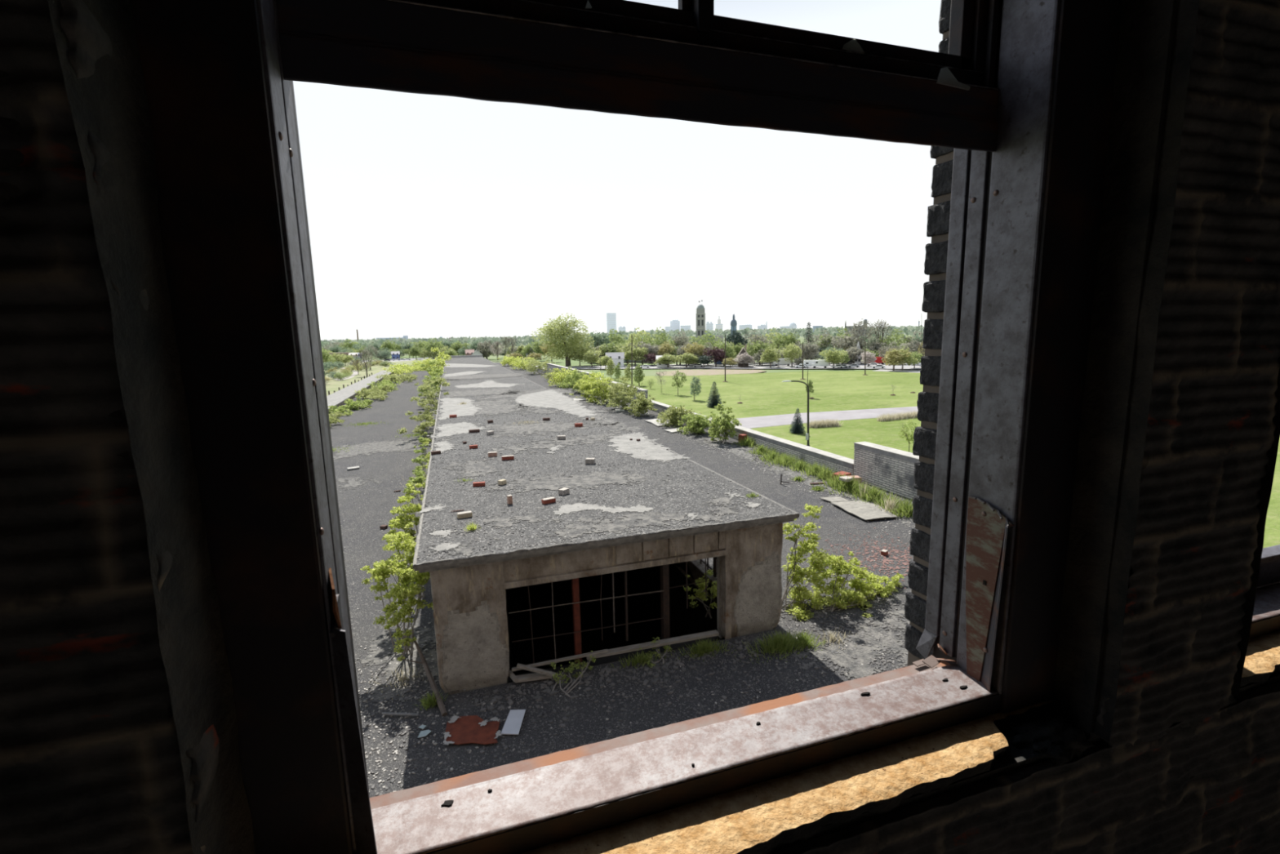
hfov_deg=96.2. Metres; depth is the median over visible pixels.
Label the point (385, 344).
leafy tree
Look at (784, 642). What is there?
grass tuft
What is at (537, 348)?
leafy tree
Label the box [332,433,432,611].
chips
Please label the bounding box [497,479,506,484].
brick
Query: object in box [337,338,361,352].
leafy tree
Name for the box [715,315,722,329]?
tower block
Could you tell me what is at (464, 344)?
leafy tree
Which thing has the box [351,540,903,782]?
chips
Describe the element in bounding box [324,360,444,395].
scrub
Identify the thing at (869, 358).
leafy tree
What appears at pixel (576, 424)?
brick
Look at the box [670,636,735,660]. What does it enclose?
grass tuft
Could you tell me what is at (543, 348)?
leafy tree
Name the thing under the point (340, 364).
leafy tree
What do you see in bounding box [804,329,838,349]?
leafy tree
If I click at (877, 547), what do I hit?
chips
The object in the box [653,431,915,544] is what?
weeds
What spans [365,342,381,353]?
leafy tree
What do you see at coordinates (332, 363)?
leafy tree
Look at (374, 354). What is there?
bare tree
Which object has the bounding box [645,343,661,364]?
leafy tree
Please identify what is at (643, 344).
leafy tree
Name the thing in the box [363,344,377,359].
leafy tree
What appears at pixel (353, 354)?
house
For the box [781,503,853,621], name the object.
shrub
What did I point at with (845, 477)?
block
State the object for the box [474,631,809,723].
chips
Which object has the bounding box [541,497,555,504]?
brick
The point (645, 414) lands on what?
piece
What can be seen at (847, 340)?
leafy tree
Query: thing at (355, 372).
dirt road
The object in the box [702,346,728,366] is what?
leafy tree
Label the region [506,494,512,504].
brick
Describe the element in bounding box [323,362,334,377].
leafy tree
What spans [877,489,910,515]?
grass tuft
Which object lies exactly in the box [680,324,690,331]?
office block
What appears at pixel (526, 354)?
house
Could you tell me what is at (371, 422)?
grass tuft
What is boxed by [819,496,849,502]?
roof panel
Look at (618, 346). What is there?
house
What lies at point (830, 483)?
grass tuft
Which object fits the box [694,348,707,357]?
leafy tree
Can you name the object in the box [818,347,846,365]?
leafy tree
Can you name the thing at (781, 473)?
stub
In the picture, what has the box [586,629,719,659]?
plank
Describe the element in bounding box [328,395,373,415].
weeds
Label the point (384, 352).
leafy tree
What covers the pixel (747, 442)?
grass tuft
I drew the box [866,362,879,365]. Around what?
car
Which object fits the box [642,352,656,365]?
leafy tree
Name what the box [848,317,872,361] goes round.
bare tree
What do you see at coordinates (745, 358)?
leafy tree
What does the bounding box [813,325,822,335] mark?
office block
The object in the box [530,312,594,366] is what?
leafy tree
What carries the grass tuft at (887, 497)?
on the flat roof
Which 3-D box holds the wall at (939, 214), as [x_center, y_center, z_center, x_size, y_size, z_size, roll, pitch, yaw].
[0.780,2.739,1.463,30.000,22.700,0.478,-4,9,-18]
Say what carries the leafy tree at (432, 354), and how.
on the dirt road at (414, 358)
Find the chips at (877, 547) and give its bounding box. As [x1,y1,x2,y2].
[809,527,912,590]
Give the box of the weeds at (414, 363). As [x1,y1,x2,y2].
[409,358,443,367]
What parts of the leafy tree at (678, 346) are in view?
crown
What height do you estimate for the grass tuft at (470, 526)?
0.137 m
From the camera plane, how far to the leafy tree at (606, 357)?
255.67 m
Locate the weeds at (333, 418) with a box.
[328,410,347,426]
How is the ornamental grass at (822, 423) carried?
on the lawn at (762, 394)
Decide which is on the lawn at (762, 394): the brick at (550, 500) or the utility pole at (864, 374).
the utility pole at (864, 374)
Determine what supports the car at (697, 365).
on the street
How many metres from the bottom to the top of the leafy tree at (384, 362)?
3.423 m
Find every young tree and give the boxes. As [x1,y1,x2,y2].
[604,357,616,377]
[613,363,622,381]
[623,363,633,384]
[632,364,645,386]
[646,377,654,388]
[655,367,666,392]
[671,370,686,395]
[689,375,702,399]
[804,379,813,392]
[897,419,919,452]
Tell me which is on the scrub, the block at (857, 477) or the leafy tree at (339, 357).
the leafy tree at (339, 357)
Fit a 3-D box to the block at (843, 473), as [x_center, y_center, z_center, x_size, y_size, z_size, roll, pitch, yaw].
[6.213,1.567,17.677,0.542,0.300,0.391,-8,11,-38]
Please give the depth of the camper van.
232.97 m
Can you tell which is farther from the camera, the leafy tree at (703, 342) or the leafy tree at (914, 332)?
the leafy tree at (703, 342)
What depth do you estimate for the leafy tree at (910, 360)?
205.11 m
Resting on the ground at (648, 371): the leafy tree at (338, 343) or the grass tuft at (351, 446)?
the leafy tree at (338, 343)
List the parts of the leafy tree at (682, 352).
crown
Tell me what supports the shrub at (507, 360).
on the flat roof
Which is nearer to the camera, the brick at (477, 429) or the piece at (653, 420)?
the brick at (477, 429)
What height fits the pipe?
0.032 m
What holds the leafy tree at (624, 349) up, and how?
on the ground at (648, 371)
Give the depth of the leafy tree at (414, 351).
435.39 m
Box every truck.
[773,358,791,365]
[811,360,828,368]
[869,356,885,364]
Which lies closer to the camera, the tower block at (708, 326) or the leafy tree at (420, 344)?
the leafy tree at (420, 344)
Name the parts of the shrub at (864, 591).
stem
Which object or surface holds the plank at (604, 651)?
on the plank at (633, 647)
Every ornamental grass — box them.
[804,418,843,428]
[876,410,917,421]
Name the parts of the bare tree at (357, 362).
crown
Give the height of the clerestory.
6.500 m
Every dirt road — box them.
[334,367,359,381]
[364,357,443,362]
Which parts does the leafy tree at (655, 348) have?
crown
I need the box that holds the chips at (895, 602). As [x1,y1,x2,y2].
[765,592,907,696]
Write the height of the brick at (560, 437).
0.101 m
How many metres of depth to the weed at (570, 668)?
7.82 m
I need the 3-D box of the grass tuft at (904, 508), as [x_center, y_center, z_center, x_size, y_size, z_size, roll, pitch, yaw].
[6.794,1.969,14.490,1.239,0.481,1.171,-4,9,-18]
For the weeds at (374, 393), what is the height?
0.928 m
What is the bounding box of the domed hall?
[788,322,796,328]
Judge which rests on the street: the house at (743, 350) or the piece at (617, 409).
the house at (743, 350)
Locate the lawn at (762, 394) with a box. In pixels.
[612,370,1279,547]
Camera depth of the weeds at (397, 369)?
86.65 m
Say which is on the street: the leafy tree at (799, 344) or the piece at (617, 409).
the leafy tree at (799, 344)
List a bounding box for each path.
[729,406,918,428]
[871,368,919,373]
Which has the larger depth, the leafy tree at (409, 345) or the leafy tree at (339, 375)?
the leafy tree at (409, 345)
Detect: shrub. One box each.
[360,531,433,661]
[382,482,424,598]
[396,376,449,440]
[402,431,430,505]
[416,437,431,497]
[417,360,446,407]
[419,346,451,388]
[497,355,526,365]
[509,355,536,369]
[519,357,555,373]
[540,368,564,379]
[546,368,581,386]
[556,367,589,393]
[568,370,608,398]
[582,372,615,403]
[596,375,642,409]
[623,391,657,416]
[656,404,702,427]
[676,410,717,435]
[683,568,716,617]
[707,400,741,442]
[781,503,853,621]
[823,551,903,617]
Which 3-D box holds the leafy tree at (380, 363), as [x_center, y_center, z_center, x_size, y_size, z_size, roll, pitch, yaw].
[-146.937,-36.286,330.399,6.869,2.987,6.723,5,11,34]
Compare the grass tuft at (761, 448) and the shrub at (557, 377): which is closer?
the grass tuft at (761, 448)
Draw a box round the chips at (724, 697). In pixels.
[355,574,907,795]
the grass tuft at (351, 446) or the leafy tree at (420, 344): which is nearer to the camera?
the grass tuft at (351, 446)
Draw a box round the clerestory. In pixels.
[413,355,799,694]
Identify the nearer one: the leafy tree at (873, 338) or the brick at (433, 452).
the brick at (433, 452)
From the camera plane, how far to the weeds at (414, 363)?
98.08 m
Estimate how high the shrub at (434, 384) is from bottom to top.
3.168 m
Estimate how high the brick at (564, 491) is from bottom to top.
0.091 m
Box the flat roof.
[329,362,915,797]
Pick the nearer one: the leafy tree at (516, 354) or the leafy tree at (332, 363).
the leafy tree at (332, 363)
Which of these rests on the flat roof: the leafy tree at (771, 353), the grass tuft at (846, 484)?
the grass tuft at (846, 484)
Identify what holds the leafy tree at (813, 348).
on the street
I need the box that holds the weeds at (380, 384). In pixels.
[366,379,400,390]
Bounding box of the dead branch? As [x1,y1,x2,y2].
[400,635,447,716]
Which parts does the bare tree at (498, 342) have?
crown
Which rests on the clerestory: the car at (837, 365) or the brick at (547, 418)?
the brick at (547, 418)
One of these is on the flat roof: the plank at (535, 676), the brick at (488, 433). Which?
the plank at (535, 676)
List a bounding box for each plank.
[508,670,517,682]
[511,648,608,671]
[515,672,551,683]
[516,662,555,676]
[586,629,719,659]
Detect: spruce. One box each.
[706,381,724,407]
[789,408,805,433]
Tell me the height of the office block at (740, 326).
65.824 m
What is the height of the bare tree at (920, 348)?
11.414 m
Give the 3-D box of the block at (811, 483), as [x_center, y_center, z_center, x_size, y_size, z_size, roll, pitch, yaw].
[5.445,1.727,17.570,0.516,0.050,0.152,-3,9,-8]
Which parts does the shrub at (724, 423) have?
stem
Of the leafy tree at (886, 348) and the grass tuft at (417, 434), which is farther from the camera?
the leafy tree at (886, 348)
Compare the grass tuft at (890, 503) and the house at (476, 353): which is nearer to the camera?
the grass tuft at (890, 503)
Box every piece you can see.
[346,466,359,469]
[417,729,431,737]
[418,724,426,728]
[573,398,586,400]
[614,407,624,412]
[637,412,649,415]
[644,418,669,426]
[663,428,681,432]
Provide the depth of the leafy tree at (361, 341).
544.58 m
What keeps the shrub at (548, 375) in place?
on the flat roof
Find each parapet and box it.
[326,369,394,413]
[515,362,546,373]
[546,363,595,378]
[594,377,648,406]
[651,400,853,475]
[853,441,919,499]
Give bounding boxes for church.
[695,300,723,344]
[730,314,737,342]
[844,319,867,337]
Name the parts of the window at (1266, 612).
sill plate, sash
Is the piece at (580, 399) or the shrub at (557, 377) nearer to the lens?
the piece at (580, 399)
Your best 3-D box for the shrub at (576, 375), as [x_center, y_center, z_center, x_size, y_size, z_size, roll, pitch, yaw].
[-5.433,-4.046,48.729,3.381,2.164,4.144,-1,9,2]
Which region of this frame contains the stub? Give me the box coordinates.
[780,473,789,484]
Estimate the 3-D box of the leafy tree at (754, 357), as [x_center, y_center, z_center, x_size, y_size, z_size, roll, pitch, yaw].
[54.069,-31.018,255.328,12.366,7.525,11.682,3,10,27]
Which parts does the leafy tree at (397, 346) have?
crown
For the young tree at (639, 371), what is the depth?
165.52 m
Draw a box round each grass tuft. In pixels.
[332,445,359,452]
[334,420,386,427]
[367,657,436,706]
[385,432,433,438]
[399,471,426,494]
[416,689,447,710]
[462,521,480,531]
[504,419,539,425]
[611,649,675,668]
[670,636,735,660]
[733,433,757,447]
[735,626,826,663]
[745,442,779,455]
[746,492,758,497]
[752,448,788,462]
[763,452,807,469]
[783,459,820,471]
[790,475,805,481]
[791,460,836,476]
[791,627,825,653]
[807,465,836,481]
[808,626,857,650]
[809,484,825,491]
[811,471,863,489]
[821,473,877,496]
[841,481,884,498]
[847,478,878,497]
[848,484,907,505]
[861,493,911,512]
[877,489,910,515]
[885,496,912,518]
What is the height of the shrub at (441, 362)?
3.784 m
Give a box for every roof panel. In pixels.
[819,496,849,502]
[830,500,897,519]
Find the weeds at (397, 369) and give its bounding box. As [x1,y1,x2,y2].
[377,363,423,374]
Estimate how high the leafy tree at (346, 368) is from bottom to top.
3.568 m
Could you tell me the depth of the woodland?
964.20 m
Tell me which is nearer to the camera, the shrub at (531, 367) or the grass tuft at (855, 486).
the grass tuft at (855, 486)
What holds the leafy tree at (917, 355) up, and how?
on the street
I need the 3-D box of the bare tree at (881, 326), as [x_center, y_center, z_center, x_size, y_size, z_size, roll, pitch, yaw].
[113.981,-41.620,273.446,11.593,20.276,17.601,5,11,34]
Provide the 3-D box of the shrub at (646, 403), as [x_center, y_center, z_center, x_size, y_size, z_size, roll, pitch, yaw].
[0.126,-1.387,33.612,1.774,1.416,2.553,-4,9,-18]
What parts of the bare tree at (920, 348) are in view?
crown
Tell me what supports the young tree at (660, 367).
on the lawn at (762, 394)
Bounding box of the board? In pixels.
[501,709,525,734]
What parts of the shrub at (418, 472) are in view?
stem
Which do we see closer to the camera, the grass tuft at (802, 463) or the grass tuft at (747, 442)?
the grass tuft at (802, 463)
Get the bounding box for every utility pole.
[631,334,632,385]
[722,334,728,382]
[800,342,805,379]
[863,341,866,375]
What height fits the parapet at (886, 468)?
1.200 m
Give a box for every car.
[693,364,703,367]
[795,364,806,368]
[831,364,844,368]
[848,364,859,367]
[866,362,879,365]
[871,364,884,368]
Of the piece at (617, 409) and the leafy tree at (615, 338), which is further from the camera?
the leafy tree at (615, 338)
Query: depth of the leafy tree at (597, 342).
328.37 m
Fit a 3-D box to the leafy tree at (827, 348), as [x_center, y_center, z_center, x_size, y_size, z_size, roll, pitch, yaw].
[81.699,-31.197,246.904,9.452,9.346,8.205,-4,9,-16]
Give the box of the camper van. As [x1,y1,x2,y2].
[803,360,817,368]
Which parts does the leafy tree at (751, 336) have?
crown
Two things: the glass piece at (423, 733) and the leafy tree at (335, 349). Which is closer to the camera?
the glass piece at (423, 733)
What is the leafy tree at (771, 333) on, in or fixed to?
on the ground at (648, 371)
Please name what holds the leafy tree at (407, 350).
on the dirt road at (414, 358)
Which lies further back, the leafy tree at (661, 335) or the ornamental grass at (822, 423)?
the leafy tree at (661, 335)
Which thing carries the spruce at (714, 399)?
on the lawn at (762, 394)
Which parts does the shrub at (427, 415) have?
stem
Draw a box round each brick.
[379,524,387,528]
[431,450,440,454]
[448,414,457,417]
[457,511,472,518]
[468,428,479,432]
[469,444,477,448]
[472,481,484,486]
[486,431,493,435]
[488,451,497,457]
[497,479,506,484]
[501,454,514,460]
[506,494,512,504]
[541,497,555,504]
[542,417,550,420]
[557,435,565,439]
[558,487,569,495]
[574,422,582,426]
[585,457,595,463]
[880,549,888,555]
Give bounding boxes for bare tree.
[350,358,362,373]
[356,348,374,376]
[363,347,377,369]
[488,338,504,359]
[499,334,509,354]
[505,336,519,353]
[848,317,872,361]
[866,319,892,356]
[908,338,924,355]
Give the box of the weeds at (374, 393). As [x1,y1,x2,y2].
[353,384,393,399]
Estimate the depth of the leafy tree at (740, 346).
270.77 m
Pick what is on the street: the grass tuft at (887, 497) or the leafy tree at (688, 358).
the leafy tree at (688, 358)
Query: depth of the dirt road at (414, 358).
438.22 m
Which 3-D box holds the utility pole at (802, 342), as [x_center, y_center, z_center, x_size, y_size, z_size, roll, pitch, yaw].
[50.063,-20.176,176.007,1.712,11.558,1.800,-4,9,-18]
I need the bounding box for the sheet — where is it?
[440,715,501,744]
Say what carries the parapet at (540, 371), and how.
on the flat roof
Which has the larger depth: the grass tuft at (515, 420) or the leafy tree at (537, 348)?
the leafy tree at (537, 348)
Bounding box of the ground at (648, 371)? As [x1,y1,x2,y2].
[346,333,920,378]
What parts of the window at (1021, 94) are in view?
casing, hinge plate, sill plate, sash, hinge plate, casing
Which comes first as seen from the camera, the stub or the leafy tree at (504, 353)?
the stub
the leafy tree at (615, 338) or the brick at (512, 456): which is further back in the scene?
the leafy tree at (615, 338)
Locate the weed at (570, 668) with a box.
[549,650,595,697]
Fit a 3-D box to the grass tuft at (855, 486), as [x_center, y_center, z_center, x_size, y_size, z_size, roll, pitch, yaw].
[6.319,1.713,16.306,1.365,0.438,1.139,0,9,6]
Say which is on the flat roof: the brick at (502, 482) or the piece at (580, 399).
the piece at (580, 399)
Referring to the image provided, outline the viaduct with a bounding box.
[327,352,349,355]
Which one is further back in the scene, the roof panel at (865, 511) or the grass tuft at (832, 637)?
the roof panel at (865, 511)
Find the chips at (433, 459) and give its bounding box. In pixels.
[422,410,790,559]
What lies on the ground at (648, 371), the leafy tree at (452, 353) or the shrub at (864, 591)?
the leafy tree at (452, 353)
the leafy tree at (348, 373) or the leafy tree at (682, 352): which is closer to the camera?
the leafy tree at (348, 373)
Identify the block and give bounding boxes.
[606,312,616,333]
[618,325,626,331]
[665,326,672,331]
[670,320,679,331]
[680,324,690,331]
[706,321,713,330]
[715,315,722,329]
[737,433,747,442]
[738,324,751,329]
[757,320,767,329]
[809,481,825,484]
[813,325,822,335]
[831,471,851,481]
[839,475,853,481]
[848,475,862,484]
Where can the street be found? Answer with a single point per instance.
(765, 366)
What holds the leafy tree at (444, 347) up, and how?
on the ground at (648, 371)
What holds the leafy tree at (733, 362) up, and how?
on the street
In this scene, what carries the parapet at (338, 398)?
on the flat roof
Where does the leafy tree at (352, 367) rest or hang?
on the scrub
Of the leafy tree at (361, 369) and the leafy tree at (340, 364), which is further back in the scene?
the leafy tree at (340, 364)
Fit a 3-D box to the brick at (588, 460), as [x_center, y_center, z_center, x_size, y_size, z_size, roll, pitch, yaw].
[-1.072,0.733,12.386,0.205,0.111,0.134,0,9,7]
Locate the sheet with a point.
(460, 730)
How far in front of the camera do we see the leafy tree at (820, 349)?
263.47 m
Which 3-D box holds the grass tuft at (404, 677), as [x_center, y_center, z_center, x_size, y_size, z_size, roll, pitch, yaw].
[-3.240,3.433,7.817,0.892,0.108,1.147,-4,9,-18]
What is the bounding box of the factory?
[386,335,408,339]
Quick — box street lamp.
[782,380,809,446]
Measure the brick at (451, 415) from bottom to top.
0.093 m
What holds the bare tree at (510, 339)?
on the ground at (648, 371)
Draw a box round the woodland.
[320,324,924,351]
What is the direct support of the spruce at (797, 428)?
on the lawn at (762, 394)
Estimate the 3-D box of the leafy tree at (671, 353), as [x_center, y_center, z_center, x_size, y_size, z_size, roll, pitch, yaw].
[17.450,-34.469,277.332,12.447,8.999,12.317,-6,10,-29]
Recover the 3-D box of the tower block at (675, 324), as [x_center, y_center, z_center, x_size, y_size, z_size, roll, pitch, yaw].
[212.318,-594.272,3471.233,57.661,105.100,58.261,-1,9,4]
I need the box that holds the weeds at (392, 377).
[374,373,417,382]
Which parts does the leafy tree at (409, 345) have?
crown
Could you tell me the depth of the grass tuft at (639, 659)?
8.16 m
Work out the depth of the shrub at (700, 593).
9.89 m
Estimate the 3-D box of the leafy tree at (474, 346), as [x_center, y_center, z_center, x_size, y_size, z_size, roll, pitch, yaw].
[-123.262,-58.352,431.731,14.459,13.744,15.078,3,10,26]
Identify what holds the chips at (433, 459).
on the clerestory
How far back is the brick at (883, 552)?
11.89 m
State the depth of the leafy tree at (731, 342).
271.10 m
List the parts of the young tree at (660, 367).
crown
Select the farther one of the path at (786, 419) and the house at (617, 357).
the house at (617, 357)
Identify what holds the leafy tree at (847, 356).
on the street
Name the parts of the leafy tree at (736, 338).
crown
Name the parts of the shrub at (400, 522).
stem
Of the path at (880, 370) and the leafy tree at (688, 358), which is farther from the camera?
the leafy tree at (688, 358)
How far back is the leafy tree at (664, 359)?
256.86 m
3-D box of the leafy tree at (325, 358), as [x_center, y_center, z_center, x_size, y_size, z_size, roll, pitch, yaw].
[-155.496,-32.945,281.144,12.608,12.140,12.476,-4,9,-15]
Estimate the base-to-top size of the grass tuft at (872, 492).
0.451 m
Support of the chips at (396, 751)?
on the flat roof
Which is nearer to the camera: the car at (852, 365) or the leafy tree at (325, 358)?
the car at (852, 365)
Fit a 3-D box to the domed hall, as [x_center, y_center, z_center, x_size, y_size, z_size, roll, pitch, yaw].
[882.375,-566.753,3315.478,43.686,71.116,40.467,1,9,15]
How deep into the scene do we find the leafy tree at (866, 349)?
254.52 m
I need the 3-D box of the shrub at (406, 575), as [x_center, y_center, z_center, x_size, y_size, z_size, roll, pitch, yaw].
[-3.352,2.482,8.310,1.046,1.852,1.420,-8,11,-37]
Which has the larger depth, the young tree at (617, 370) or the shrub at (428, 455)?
the young tree at (617, 370)
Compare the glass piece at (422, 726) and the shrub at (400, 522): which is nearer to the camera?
the glass piece at (422, 726)
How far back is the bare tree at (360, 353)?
240.07 m
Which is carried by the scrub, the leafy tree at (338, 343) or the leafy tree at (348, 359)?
the leafy tree at (348, 359)
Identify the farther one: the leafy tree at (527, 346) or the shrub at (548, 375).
the leafy tree at (527, 346)
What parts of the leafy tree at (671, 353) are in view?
crown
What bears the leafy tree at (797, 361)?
on the street
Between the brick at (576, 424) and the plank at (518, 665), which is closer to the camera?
the plank at (518, 665)
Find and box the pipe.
[382,711,418,715]
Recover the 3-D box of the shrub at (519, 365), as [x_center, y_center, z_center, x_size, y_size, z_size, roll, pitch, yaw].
[-17.265,-9.683,86.496,4.715,1.961,7.408,-4,9,-18]
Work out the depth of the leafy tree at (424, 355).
444.58 m
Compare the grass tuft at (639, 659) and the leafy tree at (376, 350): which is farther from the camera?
the leafy tree at (376, 350)
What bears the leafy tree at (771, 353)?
on the street
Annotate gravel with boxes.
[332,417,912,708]
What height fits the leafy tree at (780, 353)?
7.061 m
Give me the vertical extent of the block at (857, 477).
0.260 m
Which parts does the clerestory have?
steel post, steel post, frame post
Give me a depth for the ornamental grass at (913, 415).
93.26 m
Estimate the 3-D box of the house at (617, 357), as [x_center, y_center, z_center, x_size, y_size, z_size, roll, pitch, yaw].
[-11.876,-31.947,272.434,8.917,6.800,9.700,-2,9,-2]
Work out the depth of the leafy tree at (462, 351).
415.31 m
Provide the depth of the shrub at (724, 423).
24.48 m
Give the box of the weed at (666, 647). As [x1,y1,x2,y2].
[637,635,672,667]
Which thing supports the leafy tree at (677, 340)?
on the ground at (648, 371)
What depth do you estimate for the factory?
2064.26 m
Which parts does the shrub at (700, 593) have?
stem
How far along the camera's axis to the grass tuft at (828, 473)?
18.14 m
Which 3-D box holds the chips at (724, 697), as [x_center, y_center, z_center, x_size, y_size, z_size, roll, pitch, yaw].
[0.149,3.360,8.160,9.238,0.032,3.723,-4,9,-18]
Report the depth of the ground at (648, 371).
261.55 m
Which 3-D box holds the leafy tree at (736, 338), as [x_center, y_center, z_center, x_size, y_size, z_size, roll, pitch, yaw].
[50.055,-41.793,296.403,13.213,16.100,13.779,2,10,21]
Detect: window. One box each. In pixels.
[128,0,1123,853]
[1248,544,1279,639]
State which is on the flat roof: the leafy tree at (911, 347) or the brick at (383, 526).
the brick at (383, 526)
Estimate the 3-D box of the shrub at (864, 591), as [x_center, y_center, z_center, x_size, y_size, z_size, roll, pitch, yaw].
[3.894,2.576,10.100,1.950,0.800,1.030,-10,12,-44]
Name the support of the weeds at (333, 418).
on the flat roof
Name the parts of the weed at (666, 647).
stem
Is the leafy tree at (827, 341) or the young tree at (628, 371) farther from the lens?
the leafy tree at (827, 341)
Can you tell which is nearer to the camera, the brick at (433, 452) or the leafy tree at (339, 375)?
the brick at (433, 452)
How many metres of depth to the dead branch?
7.55 m
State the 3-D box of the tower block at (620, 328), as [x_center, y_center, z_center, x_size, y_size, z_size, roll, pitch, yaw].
[-99.336,-528.015,3209.185,40.032,69.631,40.632,-1,9,-2]
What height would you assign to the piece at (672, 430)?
0.040 m
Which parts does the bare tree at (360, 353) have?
crown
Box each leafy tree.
[320,340,333,351]
[321,348,337,364]
[322,339,343,351]
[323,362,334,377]
[324,361,340,369]
[324,366,338,373]
[327,344,346,352]
[327,370,337,378]
[328,352,346,363]
[333,371,351,380]
[334,360,344,368]
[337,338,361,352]
[338,346,355,355]
[338,366,351,373]
[339,355,355,365]
[342,368,352,375]
[344,364,356,371]
[346,360,359,365]
[351,340,372,351]
[351,363,369,370]
[353,355,363,362]
[355,345,370,356]
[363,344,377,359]
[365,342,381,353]
[373,347,391,359]
[373,350,387,359]
[377,362,391,366]
[379,340,395,354]
[380,360,394,365]
[391,343,404,356]
[395,349,408,356]
[400,341,414,357]
[400,346,413,358]
[408,339,430,351]
[408,346,423,359]
[418,350,431,358]
[419,349,442,358]
[421,337,445,358]
[437,345,455,357]
[438,338,453,351]
[444,349,457,355]
[448,340,463,355]
[457,342,471,349]
[457,346,468,355]
[466,340,479,351]
[472,351,489,357]
[476,339,496,359]
[491,345,503,356]
[498,349,510,355]
[505,352,523,358]
[514,344,528,357]
[520,343,536,356]
[523,352,545,359]
[528,339,544,359]
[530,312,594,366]
[539,342,558,361]
[542,337,601,365]
[568,348,588,365]
[582,349,601,367]
[583,330,614,347]
[591,345,608,359]
[595,355,615,368]
[600,340,626,356]
[601,328,628,346]
[613,341,641,364]
[623,345,651,365]
[626,325,657,344]
[626,341,653,364]
[639,325,679,348]
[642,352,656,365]
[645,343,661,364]
[653,353,680,367]
[655,340,675,355]
[662,346,680,364]
[667,346,683,364]
[670,330,695,348]
[671,352,701,367]
[675,342,693,364]
[681,342,706,364]
[688,329,727,351]
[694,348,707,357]
[696,355,712,367]
[699,342,713,364]
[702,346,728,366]
[711,340,737,365]
[721,357,738,367]
[725,330,748,359]
[728,342,740,358]
[728,342,750,356]
[732,352,756,367]
[742,328,772,359]
[746,340,770,364]
[750,328,783,349]
[751,349,773,365]
[759,346,782,367]
[768,331,802,351]
[772,350,784,364]
[780,342,802,366]
[792,340,808,360]
[792,357,802,364]
[797,341,819,359]
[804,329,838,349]
[814,346,828,359]
[817,326,854,350]
[818,343,843,364]
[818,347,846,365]
[830,329,872,351]
[834,350,850,364]
[844,346,866,364]
[859,351,877,366]
[860,331,889,349]
[860,348,881,359]
[867,340,888,356]
[877,341,901,359]
[879,328,913,351]
[880,347,911,370]
[891,346,919,369]
[897,330,923,346]
[898,340,924,355]
[908,351,922,368]
[910,335,923,345]
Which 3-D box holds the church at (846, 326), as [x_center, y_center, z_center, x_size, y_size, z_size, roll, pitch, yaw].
[287.981,-128.654,766.490,28.285,30.178,13.000,2,10,21]
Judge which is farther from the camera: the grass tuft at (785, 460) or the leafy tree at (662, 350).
the leafy tree at (662, 350)
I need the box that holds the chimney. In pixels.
[355,328,359,347]
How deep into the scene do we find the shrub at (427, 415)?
28.33 m
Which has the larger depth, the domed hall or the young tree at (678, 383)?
the domed hall
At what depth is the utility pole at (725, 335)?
173.02 m
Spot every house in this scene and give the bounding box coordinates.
[348,352,358,360]
[391,351,399,359]
[465,349,474,355]
[471,350,483,355]
[525,347,534,361]
[604,346,647,361]
[605,351,624,367]
[655,355,669,367]
[737,344,748,366]
[854,341,861,364]
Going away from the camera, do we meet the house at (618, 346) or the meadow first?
the meadow
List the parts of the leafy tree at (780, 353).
crown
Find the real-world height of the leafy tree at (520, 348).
10.125 m
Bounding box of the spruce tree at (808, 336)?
[801,322,817,359]
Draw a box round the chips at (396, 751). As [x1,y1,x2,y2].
[355,622,502,792]
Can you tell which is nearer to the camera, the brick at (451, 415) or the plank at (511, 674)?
the plank at (511, 674)
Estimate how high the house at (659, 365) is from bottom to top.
5.200 m
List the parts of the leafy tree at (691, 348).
crown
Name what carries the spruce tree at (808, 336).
on the ground at (648, 371)
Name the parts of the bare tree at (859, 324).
crown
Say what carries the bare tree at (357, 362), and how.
on the scrub
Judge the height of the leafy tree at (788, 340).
15.359 m
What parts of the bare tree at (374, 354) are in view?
crown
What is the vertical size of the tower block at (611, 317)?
150.260 m
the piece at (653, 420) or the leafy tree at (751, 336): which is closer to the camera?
the piece at (653, 420)
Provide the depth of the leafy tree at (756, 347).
260.59 m
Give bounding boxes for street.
[566,361,921,368]
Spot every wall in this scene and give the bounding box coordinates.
[0,0,1279,853]
[904,0,954,666]
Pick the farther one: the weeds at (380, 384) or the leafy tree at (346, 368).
the leafy tree at (346, 368)
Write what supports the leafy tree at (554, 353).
on the ground at (648, 371)
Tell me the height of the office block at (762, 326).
89.637 m
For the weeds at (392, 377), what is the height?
1.032 m
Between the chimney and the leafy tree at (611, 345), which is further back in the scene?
the chimney
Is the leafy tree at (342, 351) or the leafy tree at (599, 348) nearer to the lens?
the leafy tree at (599, 348)
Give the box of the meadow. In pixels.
[656,369,766,375]
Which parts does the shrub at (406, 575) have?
stem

